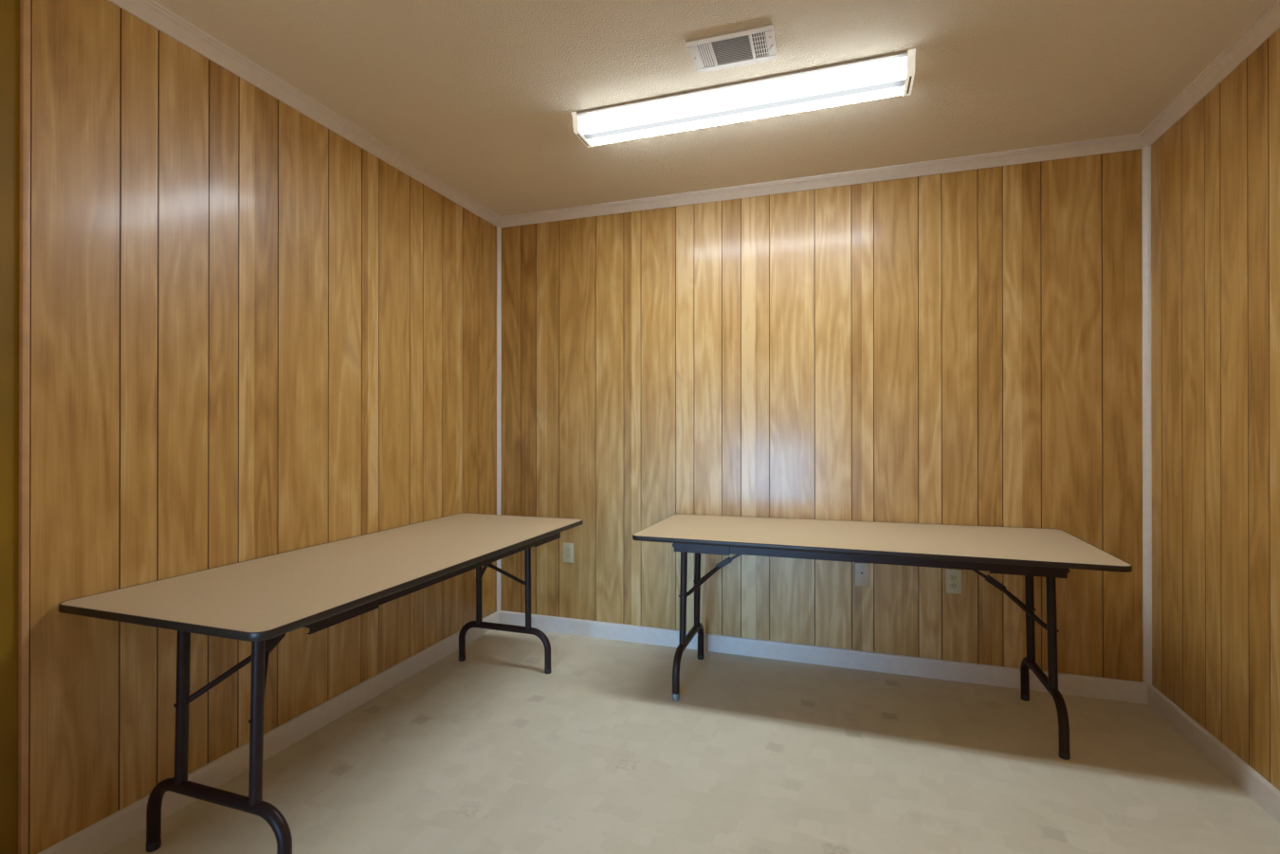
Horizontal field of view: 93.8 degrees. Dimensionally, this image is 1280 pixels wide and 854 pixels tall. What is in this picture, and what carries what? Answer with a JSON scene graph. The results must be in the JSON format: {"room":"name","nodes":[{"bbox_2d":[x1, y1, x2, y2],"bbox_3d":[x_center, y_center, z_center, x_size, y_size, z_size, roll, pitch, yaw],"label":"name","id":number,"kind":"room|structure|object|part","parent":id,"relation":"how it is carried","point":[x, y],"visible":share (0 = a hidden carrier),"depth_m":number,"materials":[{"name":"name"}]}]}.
{"room":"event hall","nodes":[
{"label":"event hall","id":0,"kind":"room"},
{"bbox_2d":[28,0,496,853],"bbox_3d":[-1.292,-0.033,2.751,0.060,2.580,2.381,0,0,19],"label":"wall","id":1,"kind":"structure","parent":0,"point":[255,334],"depth_m":2.07,"materials":[{"name":"brown wood"}]},
{"bbox_2d":[0,0,19,853],"bbox_3d":[-2.011,-0.038,0.625,0.040,2.580,2.095,0,0,19],"label":"door","id":2,"kind":"structure","parent":1,"relation":"in","point":[9,9],"depth_m":1.58,"materials":[{"name":"brown wood"}]},
{"bbox_2d":[18,0,31,853],"bbox_3d":[-1.652,-0.035,1.606,0.016,2.579,0.016,0,0,19],"label":"trim","id":3,"kind":"structure","parent":1,"relation":"attached to","point":[25,5],"depth_m":1.60,"materials":[{"name":"brown wood"}]},
{"bbox_2d":[36,611,498,853],"bbox_3d":[-1.268,1.210,2.702,0.013,0.094,2.306,0,0,19],"label":"baseboard","id":4,"kind":"structure","parent":1,"relation":"attached to","point":[101,836],"depth_m":2.26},
{"bbox_2d":[108,0,501,227],"bbox_3d":[-1.585,-1.299,1.713,0.051,0.052,4.422,0,0,19],"label":"crown molding","id":5,"kind":"structure","parent":1,"relation":"attached to","point":[152,12],"depth_m":2.32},
{"bbox_2d":[102,629,1279,853],"bbox_3d":[-0.223,1.278,1.139,3.996,0.050,4.822,0,0,19],"label":"floor","id":6,"kind":"structure","parent":0,"point":[489,752],"depth_m":2.20,"materials":[{"name":"beige carpet"}]},
{"bbox_2d":[58,512,583,853],"bbox_3d":[-0.960,0.874,2.423,0.770,0.766,1.885,0,0,19],"label":"folding table","id":7,"kind":"object","parent":6,"relation":"on","point":[317,588],"visible":1,"depth_m":1.81,"materials":[{"name":"beige laminate"}]},
{"bbox_3d":[-1.341,0.785,1.756,0.032,0.530,0.041,0,0,19],"label":"leg","id":8,"kind":"part","parent":7,"relation":"part of","materials":[{"name":"brown metal"}]},
{"bbox_3d":[-1.063,0.785,1.661,0.032,0.530,0.041,0,0,19],"label":"leg","id":9,"kind":"part","parent":7,"relation":"part of","materials":[{"name":"brown metal"}]},
{"bbox_3d":[-0.659,0.536,2.322,0.030,0.047,1.504,0,0,19],"label":"rail","id":10,"kind":"part","parent":7,"relation":"part of","materials":[{"name":"brown metal"}]},
{"bbox_3d":[-0.857,0.789,3.186,0.032,0.530,0.041,0,0,19],"label":"leg","id":11,"kind":"part","parent":7,"relation":"part of","materials":[{"name":"brown metal"}]},
{"bbox_3d":[-0.579,0.789,3.092,0.032,0.530,0.041,0,0,19],"label":"leg","id":12,"kind":"part","parent":7,"relation":"part of","materials":[{"name":"brown metal"}]},
{"bbox_2d":[632,513,1132,760],"bbox_3d":[0.970,0.870,2.763,1.885,0.775,0.770,0,0,19],"label":"folding table","id":13,"kind":"object","parent":6,"relation":"on","point":[1050,554],"visible":1,"depth_m":2.58,"materials":[{"name":"beige laminate"}]},
{"bbox_3d":[0.208,0.788,2.865,0.041,0.530,0.032,0,0,19],"label":"leg","id":14,"kind":"part","parent":13,"relation":"part of","materials":[{"name":"brown metal"}]},
{"bbox_3d":[0.302,0.789,3.144,0.041,0.530,0.032,0,0,19],"label":"leg","id":15,"kind":"part","parent":13,"relation":"part of","materials":[{"name":"brown metal"}]},
{"bbox_3d":[0.869,0.536,2.462,1.504,0.047,0.030,0,0,19],"label":"rail","id":16,"kind":"part","parent":13,"relation":"part of","materials":[{"name":"brown metal"}]},
{"bbox_3d":[1.733,0.788,2.660,0.041,0.530,0.032,0,0,19],"label":"leg","id":17,"kind":"part","parent":13,"relation":"part of","materials":[{"name":"brown metal"}]},
{"bbox_3d":[1.639,0.787,2.381,0.041,0.530,0.032,0,0,19],"label":"leg","id":18,"kind":"part","parent":13,"relation":"part of","materials":[{"name":"brown metal"}]},
{"bbox_2d":[153,0,1273,216],"bbox_3d":[-0.191,-1.352,1.241,3.996,0.050,4.622,0,0,19],"label":"ceiling","id":19,"kind":"structure","parent":0,"point":[483,96],"depth_m":2.24,"materials":[{"name":"white paint"}]},
{"bbox_2d":[685,23,777,73],"bbox_3d":[0.324,-1.319,2.096,0.292,0.010,0.188,0,0,18],"label":"ceiling vent","id":20,"kind":"object","parent":19,"relation":"in","point":[757,44],"visible":1,"depth_m":2.09,"materials":[{"name":"white metal"}]},
{"bbox_2d":[571,48,915,147],"bbox_3d":[0.371,-1.287,2.403,1.324,0.070,0.208,0,0,19],"label":"ceiling light","id":21,"kind":"object","parent":19,"relation":"attached to","point":[891,75],"visible":1,"depth_m":2.33,"materials":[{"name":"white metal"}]},
{"bbox_2d":[500,148,1143,682],"bbox_3d":[0.717,-0.031,3.297,3.516,2.580,0.060,0,0,19],"label":"wall","id":22,"kind":"structure","parent":0,"point":[964,347],"depth_m":3.14,"materials":[{"name":"brown wood"}]},
{"bbox_2d":[496,226,501,611],"bbox_3d":[-0.895,-0.052,3.800,0.019,2.436,0.019,0,0,19],"label":"trim","id":23,"kind":"structure","parent":22,"relation":"attached to","point":[499,229],"depth_m":3.80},
{"bbox_2d":[563,542,573,563],"bbox_3d":[-0.438,0.767,3.649,0.072,0.120,0.008,0,0,19],"label":"outlet","id":24,"kind":"object","parent":22,"relation":"attached to","point":[568,548],"visible":1,"depth_m":3.65,"materials":[{"name":"beige plastic"}]},
{"bbox_2d":[499,133,1146,227],"bbox_3d":[0.700,-1.295,3.247,3.396,0.052,0.051,0,0,19],"label":"crown molding","id":25,"kind":"structure","parent":22,"relation":"attached to","point":[1129,142],"depth_m":3.12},
{"bbox_2d":[498,610,1148,704],"bbox_3d":[0.706,1.212,3.259,3.396,0.094,0.013,0,0,19],"label":"baseboard","id":26,"kind":"structure","parent":22,"relation":"attached to","point":[1113,689],"depth_m":3.12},
{"bbox_2d":[854,563,869,586],"bbox_3d":[1.153,0.768,3.110,0.072,0.120,0.009,0,0,19],"label":"jack plate","id":27,"kind":"object","parent":22,"relation":"attached to","point":[861,570],"visible":1,"depth_m":3.11,"materials":[{"name":"beige plastic"}]},
{"bbox_2d":[945,568,961,594],"bbox_3d":[1.558,0.768,2.974,0.072,0.120,0.008,0,0,19],"label":"outlet","id":28,"kind":"object","parent":22,"relation":"attached to","point":[953,577],"visible":1,"depth_m":2.97,"materials":[{"name":"beige plastic"}]},
{"bbox_2d":[950,575,957,580],"bbox_3d":[1.557,0.749,2.972,0.034,0.025,0.003,0,0,19],"label":"receptacle","id":29,"kind":"object","parent":28,"relation":"attached to","point":[952,577],"depth_m":2.97,"materials":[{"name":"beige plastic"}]},
{"bbox_2d":[950,583,957,588],"bbox_3d":[1.557,0.787,2.971,0.034,0.025,0.003,0,0,19],"label":"receptacle","id":30,"kind":"object","parent":28,"relation":"attached to","point":[952,585],"depth_m":2.97,"materials":[{"name":"beige plastic"}]},
{"bbox_2d":[1141,146,1151,685],"bbox_3d":[2.301,-0.055,2.716,0.024,2.436,0.024,0,0,19],"label":"trim","id":31,"kind":"structure","parent":22,"relation":"attached to","point":[1145,151],"depth_m":2.71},
{"bbox_2d":[1151,27,1279,790],"bbox_3d":[1.644,-0.038,0.643,0.060,2.580,4.492,0,0,19],"label":"wall","id":32,"kind":"structure","parent":0,"point":[1216,172],"depth_m":2.20,"materials":[{"name":"brown wood"}]},
{"bbox_2d":[1139,0,1279,146],"bbox_3d":[1.583,-1.302,0.641,0.051,0.052,4.422,0,0,19],"label":"crown molding","id":33,"kind":"structure","parent":32,"relation":"attached to","point":[1267,23],"depth_m":2.17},
{"bbox_2d":[1147,684,1279,823],"bbox_3d":[1.599,1.205,0.622,0.013,0.094,4.409,0,0,19],"label":"baseboard","id":34,"kind":"structure","parent":32,"relation":"attached to","point":[1242,775],"depth_m":2.20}
]}

